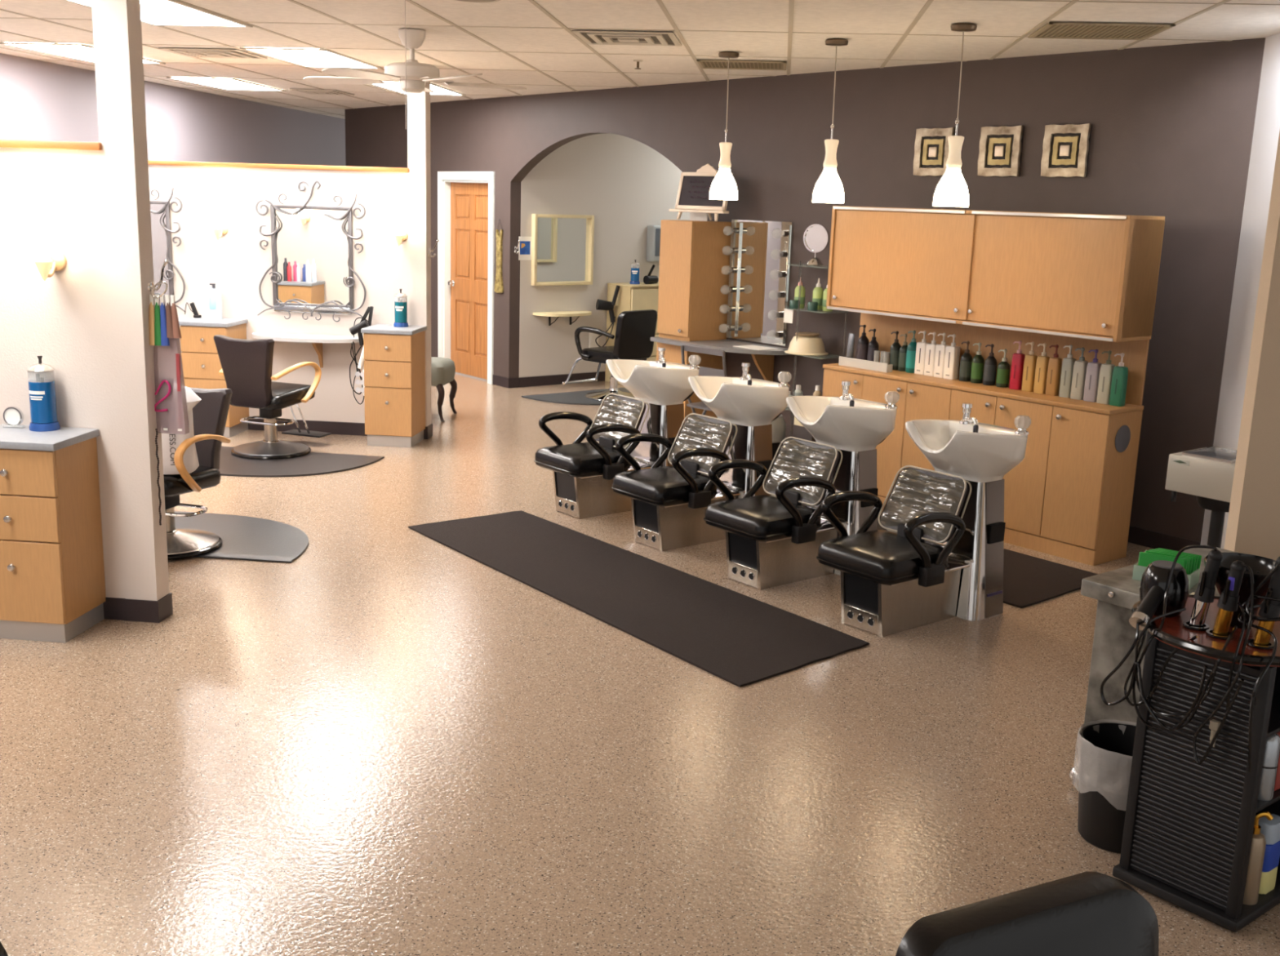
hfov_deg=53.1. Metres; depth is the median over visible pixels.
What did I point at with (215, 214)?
wall sconce
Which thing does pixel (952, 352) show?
pump bottle
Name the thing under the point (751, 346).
paper sheet
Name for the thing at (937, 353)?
print
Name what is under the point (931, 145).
wall art
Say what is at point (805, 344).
bowl
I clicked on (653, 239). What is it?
dispenser
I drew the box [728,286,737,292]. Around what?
socket
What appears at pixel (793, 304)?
jar
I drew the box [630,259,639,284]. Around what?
jar
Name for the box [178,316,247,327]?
countertop
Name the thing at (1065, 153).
wall art
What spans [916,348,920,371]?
print
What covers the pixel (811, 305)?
jar
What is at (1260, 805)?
shelf
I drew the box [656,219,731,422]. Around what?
tall cabinet
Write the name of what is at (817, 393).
bottle
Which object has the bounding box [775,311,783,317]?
socket
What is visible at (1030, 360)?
pump bottle
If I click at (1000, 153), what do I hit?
wall art
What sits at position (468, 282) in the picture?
door
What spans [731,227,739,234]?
socket
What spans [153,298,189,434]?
pouch
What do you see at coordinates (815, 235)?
mirror glass
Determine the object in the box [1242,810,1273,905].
pump bottle
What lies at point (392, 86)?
recessed light
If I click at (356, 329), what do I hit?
hair dryer
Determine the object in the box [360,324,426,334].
countertop
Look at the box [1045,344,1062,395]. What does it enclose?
pump bottle
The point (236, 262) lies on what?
wall
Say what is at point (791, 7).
grid
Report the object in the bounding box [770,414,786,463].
waste bin
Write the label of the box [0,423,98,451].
countertop
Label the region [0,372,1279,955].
floor
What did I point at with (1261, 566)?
diffuser
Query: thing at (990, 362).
pump bottle
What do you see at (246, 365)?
chair
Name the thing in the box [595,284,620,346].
hair dryer
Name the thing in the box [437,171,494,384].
trim
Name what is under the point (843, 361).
acrylic tray
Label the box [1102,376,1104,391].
print
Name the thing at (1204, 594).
iron
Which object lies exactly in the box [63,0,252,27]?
recessed light
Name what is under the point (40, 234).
wall sconce
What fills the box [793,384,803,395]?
bottle
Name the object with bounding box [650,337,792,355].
countertop
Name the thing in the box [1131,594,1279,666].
tray
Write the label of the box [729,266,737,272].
socket
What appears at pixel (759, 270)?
vanity mirror
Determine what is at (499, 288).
plaque
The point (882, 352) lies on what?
tumbler
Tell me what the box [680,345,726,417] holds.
folding chair
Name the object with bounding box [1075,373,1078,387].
print
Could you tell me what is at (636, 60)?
sprinkler
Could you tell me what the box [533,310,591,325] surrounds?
shelf
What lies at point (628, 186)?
wall
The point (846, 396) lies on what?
faucet
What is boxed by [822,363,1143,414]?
countertop
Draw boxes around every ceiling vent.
[158,47,267,58]
[289,88,354,95]
[571,30,681,46]
[696,59,786,70]
[1027,22,1175,39]
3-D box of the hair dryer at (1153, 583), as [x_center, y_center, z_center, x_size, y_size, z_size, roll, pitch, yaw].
[1.498,0.466,3.579,0.260,0.406,0.310,-8,16,-38]
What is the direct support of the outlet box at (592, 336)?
attached to the wall at (628, 186)
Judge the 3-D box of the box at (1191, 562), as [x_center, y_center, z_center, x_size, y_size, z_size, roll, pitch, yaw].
[1.739,0.293,4.228,0.180,0.094,0.123,11,15,36]
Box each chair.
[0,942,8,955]
[163,386,232,559]
[213,334,331,459]
[533,393,651,519]
[562,309,657,400]
[611,413,740,551]
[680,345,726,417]
[703,436,844,590]
[816,465,971,637]
[895,871,1159,955]
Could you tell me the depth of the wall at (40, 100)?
12.48 m
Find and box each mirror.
[150,187,186,312]
[255,180,366,321]
[530,213,594,285]
[726,219,792,346]
[803,223,829,266]
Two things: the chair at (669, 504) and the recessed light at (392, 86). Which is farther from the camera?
the recessed light at (392, 86)
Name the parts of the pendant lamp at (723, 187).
lamp shade, stem, cord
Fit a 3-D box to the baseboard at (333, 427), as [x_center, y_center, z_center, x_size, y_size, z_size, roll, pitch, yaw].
[-3.260,-0.454,10.300,3.223,0.100,0.151,3,12,6]
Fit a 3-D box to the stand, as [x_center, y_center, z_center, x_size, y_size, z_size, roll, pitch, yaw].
[-3.500,-1.313,10.008,0.138,0.116,0.044,3,12,6]
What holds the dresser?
on the floor
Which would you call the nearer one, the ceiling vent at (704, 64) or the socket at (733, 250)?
the ceiling vent at (704, 64)
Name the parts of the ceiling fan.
blade, blade, stem, blade arm, blade, blade arm, blade, blade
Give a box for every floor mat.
[174,511,308,563]
[218,445,384,477]
[408,510,869,687]
[521,387,630,404]
[876,515,1097,608]
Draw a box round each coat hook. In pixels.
[147,259,168,292]
[428,239,439,257]
[514,240,519,253]
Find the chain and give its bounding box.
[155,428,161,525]
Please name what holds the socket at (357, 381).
attached to the base cabinet at (394, 357)
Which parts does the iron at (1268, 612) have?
thumb lever, handle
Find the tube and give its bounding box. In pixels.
[846,333,854,358]
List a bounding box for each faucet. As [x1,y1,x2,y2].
[656,346,666,363]
[739,362,751,380]
[839,380,853,400]
[959,402,977,425]
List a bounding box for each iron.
[350,341,364,404]
[353,306,373,371]
[1124,545,1222,730]
[1134,560,1253,764]
[1237,556,1279,772]
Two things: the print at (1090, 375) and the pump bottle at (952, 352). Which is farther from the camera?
the pump bottle at (952, 352)
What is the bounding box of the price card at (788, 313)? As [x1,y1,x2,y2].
[783,308,793,323]
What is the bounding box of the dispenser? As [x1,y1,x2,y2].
[646,225,660,265]
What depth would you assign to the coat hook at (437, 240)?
9.83 m
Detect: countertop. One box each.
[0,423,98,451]
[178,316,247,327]
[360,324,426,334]
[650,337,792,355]
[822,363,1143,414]
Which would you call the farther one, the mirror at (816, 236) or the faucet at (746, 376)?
the mirror at (816, 236)
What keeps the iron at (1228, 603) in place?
on the trolley
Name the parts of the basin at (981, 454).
bowl, panel, mixer knob, mixer knob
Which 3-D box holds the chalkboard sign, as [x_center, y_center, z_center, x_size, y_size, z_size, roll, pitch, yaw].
[0.499,-2.211,9.908,0.189,0.435,0.580,-10,17,-43]
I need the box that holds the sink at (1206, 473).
[1164,446,1236,547]
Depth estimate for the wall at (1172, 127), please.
8.21 m
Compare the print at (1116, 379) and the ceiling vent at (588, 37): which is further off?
the ceiling vent at (588, 37)
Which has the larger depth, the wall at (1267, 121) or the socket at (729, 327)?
the socket at (729, 327)
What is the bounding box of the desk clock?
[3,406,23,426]
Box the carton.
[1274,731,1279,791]
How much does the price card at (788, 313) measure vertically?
0.100 m
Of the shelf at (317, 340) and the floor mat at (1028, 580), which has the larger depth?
the shelf at (317, 340)
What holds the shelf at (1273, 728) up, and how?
attached to the trolley
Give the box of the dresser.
[604,281,658,383]
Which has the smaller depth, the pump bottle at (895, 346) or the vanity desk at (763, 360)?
the pump bottle at (895, 346)
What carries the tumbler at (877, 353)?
on the hutch
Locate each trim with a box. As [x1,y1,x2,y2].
[0,139,102,150]
[147,160,408,172]
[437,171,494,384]
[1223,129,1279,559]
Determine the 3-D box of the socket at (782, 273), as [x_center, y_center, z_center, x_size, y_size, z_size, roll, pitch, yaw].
[1.029,-1.515,9.547,0.127,0.075,0.127,3,12,6]
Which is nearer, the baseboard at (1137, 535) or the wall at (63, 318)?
the wall at (63, 318)
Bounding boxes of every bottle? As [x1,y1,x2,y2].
[206,283,222,319]
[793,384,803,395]
[794,276,805,308]
[812,278,823,310]
[813,385,822,395]
[822,284,832,311]
[856,324,869,359]
[866,328,878,360]
[888,330,901,369]
[897,333,907,371]
[905,329,916,373]
[914,330,930,374]
[924,331,937,376]
[933,332,949,377]
[943,333,960,379]
[959,341,972,381]
[970,342,984,383]
[982,343,996,385]
[995,348,1009,387]
[1008,340,1025,390]
[1021,342,1037,391]
[1033,342,1049,394]
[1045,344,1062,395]
[1058,344,1075,397]
[1070,346,1088,399]
[1083,348,1102,402]
[1096,350,1115,404]
[1109,352,1128,406]
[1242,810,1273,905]
[1258,813,1279,893]
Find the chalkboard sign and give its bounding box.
[668,163,733,221]
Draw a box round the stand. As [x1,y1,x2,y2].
[184,302,201,317]
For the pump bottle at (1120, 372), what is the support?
on the hutch
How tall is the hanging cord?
0.620 m
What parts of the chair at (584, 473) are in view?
recess panel, armrest, hole panel, seat, armrest, seat plate, backrest, backrest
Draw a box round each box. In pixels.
[588,332,598,347]
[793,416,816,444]
[1132,547,1201,590]
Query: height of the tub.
0.050 m
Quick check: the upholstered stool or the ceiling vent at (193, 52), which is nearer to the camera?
the ceiling vent at (193, 52)
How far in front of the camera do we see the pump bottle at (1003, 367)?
7.61 m
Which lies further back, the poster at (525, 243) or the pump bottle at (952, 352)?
the poster at (525, 243)
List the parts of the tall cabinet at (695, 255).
door, door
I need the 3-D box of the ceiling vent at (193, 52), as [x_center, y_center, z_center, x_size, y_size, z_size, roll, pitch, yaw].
[-3.016,-3.003,9.081,0.560,0.018,0.550,3,12,6]
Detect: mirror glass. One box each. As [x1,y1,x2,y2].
[150,204,168,297]
[275,208,349,305]
[804,225,826,250]
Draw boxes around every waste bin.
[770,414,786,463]
[1077,722,1136,853]
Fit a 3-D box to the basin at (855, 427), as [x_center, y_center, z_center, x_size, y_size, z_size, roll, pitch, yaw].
[1.038,-0.002,6.790,0.514,0.978,0.509,-8,16,-38]
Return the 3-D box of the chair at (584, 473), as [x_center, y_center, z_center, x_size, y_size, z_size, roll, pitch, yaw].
[-0.261,-0.137,7.862,0.686,0.705,0.538,-8,16,-38]
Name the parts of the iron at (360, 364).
handle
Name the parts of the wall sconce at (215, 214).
lamp shade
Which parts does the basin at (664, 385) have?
bowl, panel, mixer knob, mixer knob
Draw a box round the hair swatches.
[148,280,181,346]
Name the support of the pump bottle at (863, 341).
on the hutch
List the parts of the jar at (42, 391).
knob, lid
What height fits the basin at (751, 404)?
0.978 m
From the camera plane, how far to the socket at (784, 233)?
9.50 m
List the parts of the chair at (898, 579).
armrest, hole panel, recess panel, seat, backrest, backrest, seat plate, armrest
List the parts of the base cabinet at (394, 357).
power strip, drawer, drawer, drawer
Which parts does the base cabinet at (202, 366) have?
drawer, drawer, drawer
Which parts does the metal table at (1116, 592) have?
panel, panel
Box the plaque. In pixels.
[493,219,503,293]
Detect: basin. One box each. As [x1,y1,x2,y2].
[605,346,701,466]
[688,362,791,498]
[786,380,899,575]
[905,402,1031,621]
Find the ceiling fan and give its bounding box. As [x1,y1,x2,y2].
[302,28,526,93]
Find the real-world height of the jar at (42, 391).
0.315 m
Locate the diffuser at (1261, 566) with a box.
[1204,552,1275,628]
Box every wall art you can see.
[913,127,955,176]
[977,124,1024,177]
[1040,123,1092,177]
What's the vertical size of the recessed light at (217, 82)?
0.010 m
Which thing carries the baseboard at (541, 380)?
attached to the wall at (628, 186)
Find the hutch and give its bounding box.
[822,205,1164,565]
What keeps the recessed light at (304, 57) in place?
in the ceiling
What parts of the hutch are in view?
door, door, sliding door, door, door, knob, knob, panel, door, sliding door, knob, door, knob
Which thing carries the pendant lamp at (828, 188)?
hanging from the ceiling
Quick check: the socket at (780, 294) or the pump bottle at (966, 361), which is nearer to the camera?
the pump bottle at (966, 361)
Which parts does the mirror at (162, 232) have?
frame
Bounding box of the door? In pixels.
[447,182,488,379]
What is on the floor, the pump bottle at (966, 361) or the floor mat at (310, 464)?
the floor mat at (310, 464)
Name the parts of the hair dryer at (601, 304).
handle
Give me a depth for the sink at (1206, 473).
5.90 m
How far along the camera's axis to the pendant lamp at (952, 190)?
6.63 m
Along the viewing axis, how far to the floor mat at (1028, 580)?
6.75 m
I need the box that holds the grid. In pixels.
[0,0,1279,115]
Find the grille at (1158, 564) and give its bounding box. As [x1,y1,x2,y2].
[1151,560,1182,568]
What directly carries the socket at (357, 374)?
attached to the base cabinet at (394, 357)
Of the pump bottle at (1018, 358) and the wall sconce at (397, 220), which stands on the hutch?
the pump bottle at (1018, 358)
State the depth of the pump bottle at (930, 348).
8.02 m
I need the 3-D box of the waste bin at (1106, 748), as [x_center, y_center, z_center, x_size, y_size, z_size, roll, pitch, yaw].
[1.488,0.959,3.963,0.293,0.333,0.291,-8,16,-38]
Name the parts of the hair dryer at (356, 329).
handle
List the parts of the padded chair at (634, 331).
armrest, seat, backrest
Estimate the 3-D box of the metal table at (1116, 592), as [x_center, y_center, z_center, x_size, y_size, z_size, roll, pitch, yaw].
[1.999,0.713,4.257,0.816,0.720,0.785,-8,16,-38]
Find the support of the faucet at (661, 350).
on the basin at (664, 385)
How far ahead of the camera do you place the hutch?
7.30 m
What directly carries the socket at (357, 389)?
attached to the base cabinet at (394, 357)
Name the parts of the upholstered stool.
leg, seat, leg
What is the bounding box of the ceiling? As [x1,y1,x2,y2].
[0,0,1279,119]
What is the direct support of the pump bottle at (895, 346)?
on the hutch
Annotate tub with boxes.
[1132,562,1200,590]
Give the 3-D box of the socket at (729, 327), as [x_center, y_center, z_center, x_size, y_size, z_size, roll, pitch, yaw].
[0.681,-1.175,10.049,0.127,0.075,0.127,3,12,6]
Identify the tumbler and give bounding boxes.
[873,350,879,362]
[880,351,886,362]
[883,351,889,364]
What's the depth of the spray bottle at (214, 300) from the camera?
9.88 m
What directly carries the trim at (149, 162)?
attached to the wall at (236, 262)
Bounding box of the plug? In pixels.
[1208,719,1220,746]
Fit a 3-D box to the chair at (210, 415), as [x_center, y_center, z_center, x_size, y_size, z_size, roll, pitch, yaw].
[-2.534,-0.021,6.656,0.571,0.823,0.856,5,13,15]
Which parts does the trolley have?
ribbed panel, panel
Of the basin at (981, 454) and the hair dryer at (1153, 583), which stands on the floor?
the basin at (981, 454)
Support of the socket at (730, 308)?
attached to the vanity mirror at (759, 270)
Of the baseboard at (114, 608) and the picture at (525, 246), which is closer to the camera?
the baseboard at (114, 608)
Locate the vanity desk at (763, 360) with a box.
[650,337,792,381]
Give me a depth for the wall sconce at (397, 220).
9.60 m
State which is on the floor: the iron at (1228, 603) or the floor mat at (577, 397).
the floor mat at (577, 397)
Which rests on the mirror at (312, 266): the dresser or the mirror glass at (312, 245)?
the mirror glass at (312, 245)
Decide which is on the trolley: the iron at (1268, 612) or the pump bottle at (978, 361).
the iron at (1268, 612)
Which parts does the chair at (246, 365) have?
armrest, backrest, seat, armrest, footrest plate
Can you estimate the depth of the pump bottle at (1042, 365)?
7.39 m
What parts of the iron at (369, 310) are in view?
arm, arm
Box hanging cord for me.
[404,0,406,128]
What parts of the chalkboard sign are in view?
leg, frame, leg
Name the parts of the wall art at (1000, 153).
frame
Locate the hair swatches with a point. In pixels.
(163, 322)
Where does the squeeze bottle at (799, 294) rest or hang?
on the glass shelf
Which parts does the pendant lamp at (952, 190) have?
lamp shade, stem, cord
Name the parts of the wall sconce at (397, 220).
lamp shade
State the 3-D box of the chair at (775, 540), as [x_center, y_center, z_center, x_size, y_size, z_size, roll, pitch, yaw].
[0.710,0.177,6.562,0.686,0.705,0.538,-8,16,-38]
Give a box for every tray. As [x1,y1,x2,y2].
[838,355,893,372]
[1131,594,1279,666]
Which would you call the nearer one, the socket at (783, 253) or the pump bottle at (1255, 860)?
the pump bottle at (1255, 860)
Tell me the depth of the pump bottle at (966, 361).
7.82 m
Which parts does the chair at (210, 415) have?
seat, armrest, backrest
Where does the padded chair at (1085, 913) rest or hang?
on the floor
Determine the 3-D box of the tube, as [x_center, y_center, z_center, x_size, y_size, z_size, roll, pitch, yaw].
[1.401,-0.860,8.516,0.051,0.200,0.052,-8,16,-38]
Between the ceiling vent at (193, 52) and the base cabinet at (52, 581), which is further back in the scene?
the ceiling vent at (193, 52)
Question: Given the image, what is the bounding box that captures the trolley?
[1112,594,1279,932]
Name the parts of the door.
knob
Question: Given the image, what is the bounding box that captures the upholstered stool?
[431,356,457,421]
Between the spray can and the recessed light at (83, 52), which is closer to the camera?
the spray can
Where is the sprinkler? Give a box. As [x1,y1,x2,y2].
[633,59,643,69]
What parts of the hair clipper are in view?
handle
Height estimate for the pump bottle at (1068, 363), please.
0.300 m
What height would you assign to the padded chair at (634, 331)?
0.865 m
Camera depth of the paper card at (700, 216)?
10.08 m
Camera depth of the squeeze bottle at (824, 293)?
9.04 m
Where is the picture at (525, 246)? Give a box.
[520,240,530,254]
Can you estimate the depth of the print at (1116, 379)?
7.01 m
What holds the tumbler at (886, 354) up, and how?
on the hutch
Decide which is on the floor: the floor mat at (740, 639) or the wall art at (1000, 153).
the floor mat at (740, 639)
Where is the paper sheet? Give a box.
[733,344,777,350]
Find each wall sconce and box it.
[8,214,68,280]
[200,204,231,239]
[382,210,412,246]
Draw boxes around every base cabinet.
[0,423,106,642]
[178,316,248,437]
[355,324,426,447]
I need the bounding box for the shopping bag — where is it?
[161,386,201,474]
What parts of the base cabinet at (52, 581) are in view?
knob, knob, knob, drawer, drawer, drawer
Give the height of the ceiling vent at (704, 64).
0.010 m
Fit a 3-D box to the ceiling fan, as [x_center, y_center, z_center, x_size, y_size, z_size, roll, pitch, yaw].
[-1.362,-2.442,7.525,1.312,0.347,1.318,3,12,6]
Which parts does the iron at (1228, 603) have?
thumb lever, handle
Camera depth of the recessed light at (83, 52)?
9.14 m
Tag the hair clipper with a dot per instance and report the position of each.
(647, 279)
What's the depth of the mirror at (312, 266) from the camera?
9.89 m
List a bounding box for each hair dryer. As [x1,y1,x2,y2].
[349,320,368,394]
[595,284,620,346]
[1100,560,1207,730]
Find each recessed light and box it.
[0,42,165,64]
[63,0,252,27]
[166,76,285,91]
[240,47,382,68]
[369,81,466,95]
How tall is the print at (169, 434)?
0.207 m
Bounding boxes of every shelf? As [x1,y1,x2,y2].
[252,332,359,367]
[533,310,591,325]
[1256,788,1279,812]
[1266,690,1279,737]
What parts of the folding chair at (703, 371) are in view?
leg, seat, rail, leg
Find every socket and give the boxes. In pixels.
[355,371,359,377]
[355,379,359,384]
[355,386,359,392]
[726,324,734,330]
[727,306,735,311]
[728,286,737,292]
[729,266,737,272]
[730,247,738,253]
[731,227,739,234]
[774,331,783,337]
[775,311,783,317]
[777,271,786,277]
[777,291,785,297]
[778,250,787,257]
[780,230,788,236]
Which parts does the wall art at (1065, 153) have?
frame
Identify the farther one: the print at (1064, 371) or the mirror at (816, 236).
the mirror at (816, 236)
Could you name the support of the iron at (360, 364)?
hanging from the base cabinet at (394, 357)
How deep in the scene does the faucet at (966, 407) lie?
6.23 m
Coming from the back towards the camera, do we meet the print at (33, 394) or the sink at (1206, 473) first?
the sink at (1206, 473)
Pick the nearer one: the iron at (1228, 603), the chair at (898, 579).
the iron at (1228, 603)
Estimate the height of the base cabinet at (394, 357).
0.890 m
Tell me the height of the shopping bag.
0.455 m
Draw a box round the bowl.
[784,332,828,355]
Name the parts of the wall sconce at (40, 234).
lamp shade, arm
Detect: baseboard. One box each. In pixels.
[103,592,173,622]
[248,418,432,439]
[493,374,1200,551]
[519,371,604,387]
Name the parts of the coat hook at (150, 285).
plate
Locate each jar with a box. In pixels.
[26,355,60,431]
[393,288,408,327]
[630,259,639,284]
[789,299,799,308]
[807,301,817,311]
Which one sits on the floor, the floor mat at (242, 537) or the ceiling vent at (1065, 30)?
the floor mat at (242, 537)
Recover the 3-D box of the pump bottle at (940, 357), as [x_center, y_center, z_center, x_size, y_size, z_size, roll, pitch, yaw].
[1.879,-0.767,7.976,0.060,0.278,0.082,-8,16,-38]
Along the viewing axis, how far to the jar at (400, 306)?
9.73 m
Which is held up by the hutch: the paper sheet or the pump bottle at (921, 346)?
the pump bottle at (921, 346)
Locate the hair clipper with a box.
[643,264,658,284]
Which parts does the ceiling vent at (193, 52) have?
plate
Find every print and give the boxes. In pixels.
[29,390,44,399]
[168,434,176,465]
[395,306,403,311]
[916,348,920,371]
[926,349,930,373]
[935,351,940,374]
[945,351,950,376]
[1063,370,1066,385]
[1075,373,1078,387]
[1088,374,1091,390]
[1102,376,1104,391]
[1114,378,1117,394]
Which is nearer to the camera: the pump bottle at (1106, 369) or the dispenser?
the pump bottle at (1106, 369)
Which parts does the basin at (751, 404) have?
bowl, panel, mixer knob, mixer knob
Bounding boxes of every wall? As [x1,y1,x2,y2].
[0,0,168,600]
[0,53,346,165]
[148,81,431,426]
[344,37,1265,544]
[519,133,689,377]
[1200,32,1279,548]
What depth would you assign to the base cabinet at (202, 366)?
9.78 m
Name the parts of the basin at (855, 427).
bowl, panel, mixer knob, mixer knob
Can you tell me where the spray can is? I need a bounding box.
[1257,733,1279,800]
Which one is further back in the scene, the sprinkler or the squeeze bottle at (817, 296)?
the squeeze bottle at (817, 296)
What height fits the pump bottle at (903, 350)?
0.240 m
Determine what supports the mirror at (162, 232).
attached to the wall at (236, 262)
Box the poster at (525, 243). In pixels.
[518,236,531,260]
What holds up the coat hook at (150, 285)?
attached to the wall at (63, 318)
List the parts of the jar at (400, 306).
lid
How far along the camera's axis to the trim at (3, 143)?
5.26 m
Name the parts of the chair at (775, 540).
armrest, recess panel, hole panel, seat, backrest, backrest, seat plate, armrest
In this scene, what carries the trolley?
on the floor
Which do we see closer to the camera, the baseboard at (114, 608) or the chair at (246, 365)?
the baseboard at (114, 608)
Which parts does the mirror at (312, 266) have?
frame, rail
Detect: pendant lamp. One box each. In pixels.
[709,51,739,199]
[812,38,848,203]
[933,23,977,207]
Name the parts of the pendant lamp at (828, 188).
lamp shade, stem, cord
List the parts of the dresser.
drawer, drawer, drawer, drawer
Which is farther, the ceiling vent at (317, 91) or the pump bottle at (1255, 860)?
the ceiling vent at (317, 91)
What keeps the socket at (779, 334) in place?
attached to the vanity mirror at (759, 270)
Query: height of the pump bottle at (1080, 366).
0.294 m
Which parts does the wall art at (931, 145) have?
frame, panel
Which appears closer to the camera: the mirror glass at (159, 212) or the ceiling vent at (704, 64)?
the ceiling vent at (704, 64)
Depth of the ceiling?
7.36 m
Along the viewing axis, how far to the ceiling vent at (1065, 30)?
6.55 m
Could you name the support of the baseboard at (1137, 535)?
attached to the wall at (1172, 127)
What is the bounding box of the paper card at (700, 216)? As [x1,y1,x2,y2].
[689,212,707,221]
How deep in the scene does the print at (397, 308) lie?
9.72 m
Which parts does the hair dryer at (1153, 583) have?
handle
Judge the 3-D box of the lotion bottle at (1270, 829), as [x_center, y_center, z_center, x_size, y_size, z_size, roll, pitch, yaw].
[1.762,1.059,3.618,0.091,0.210,0.061,-8,16,-38]
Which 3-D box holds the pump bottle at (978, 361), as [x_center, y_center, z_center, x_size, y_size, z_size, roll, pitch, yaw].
[2.051,-0.700,7.772,0.073,0.246,0.072,2,12,2]
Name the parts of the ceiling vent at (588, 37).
plate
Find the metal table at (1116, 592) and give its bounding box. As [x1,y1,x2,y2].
[1069,544,1240,786]
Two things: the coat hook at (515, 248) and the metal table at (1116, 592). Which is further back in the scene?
the coat hook at (515, 248)
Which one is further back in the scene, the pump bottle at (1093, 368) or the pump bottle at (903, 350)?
the pump bottle at (903, 350)
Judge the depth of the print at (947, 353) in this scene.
7.91 m
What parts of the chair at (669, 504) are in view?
armrest, recess panel, hole panel, seat, backrest, seat plate, armrest, backrest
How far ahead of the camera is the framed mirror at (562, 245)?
12.96 m
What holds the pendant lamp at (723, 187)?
hanging from the ceiling
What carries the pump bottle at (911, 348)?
on the hutch
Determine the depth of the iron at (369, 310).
9.84 m
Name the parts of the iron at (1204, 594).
thumb lever, handle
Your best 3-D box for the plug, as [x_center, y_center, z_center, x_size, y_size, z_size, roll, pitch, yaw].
[1.537,0.685,3.432,0.016,0.073,0.024,-8,16,-38]

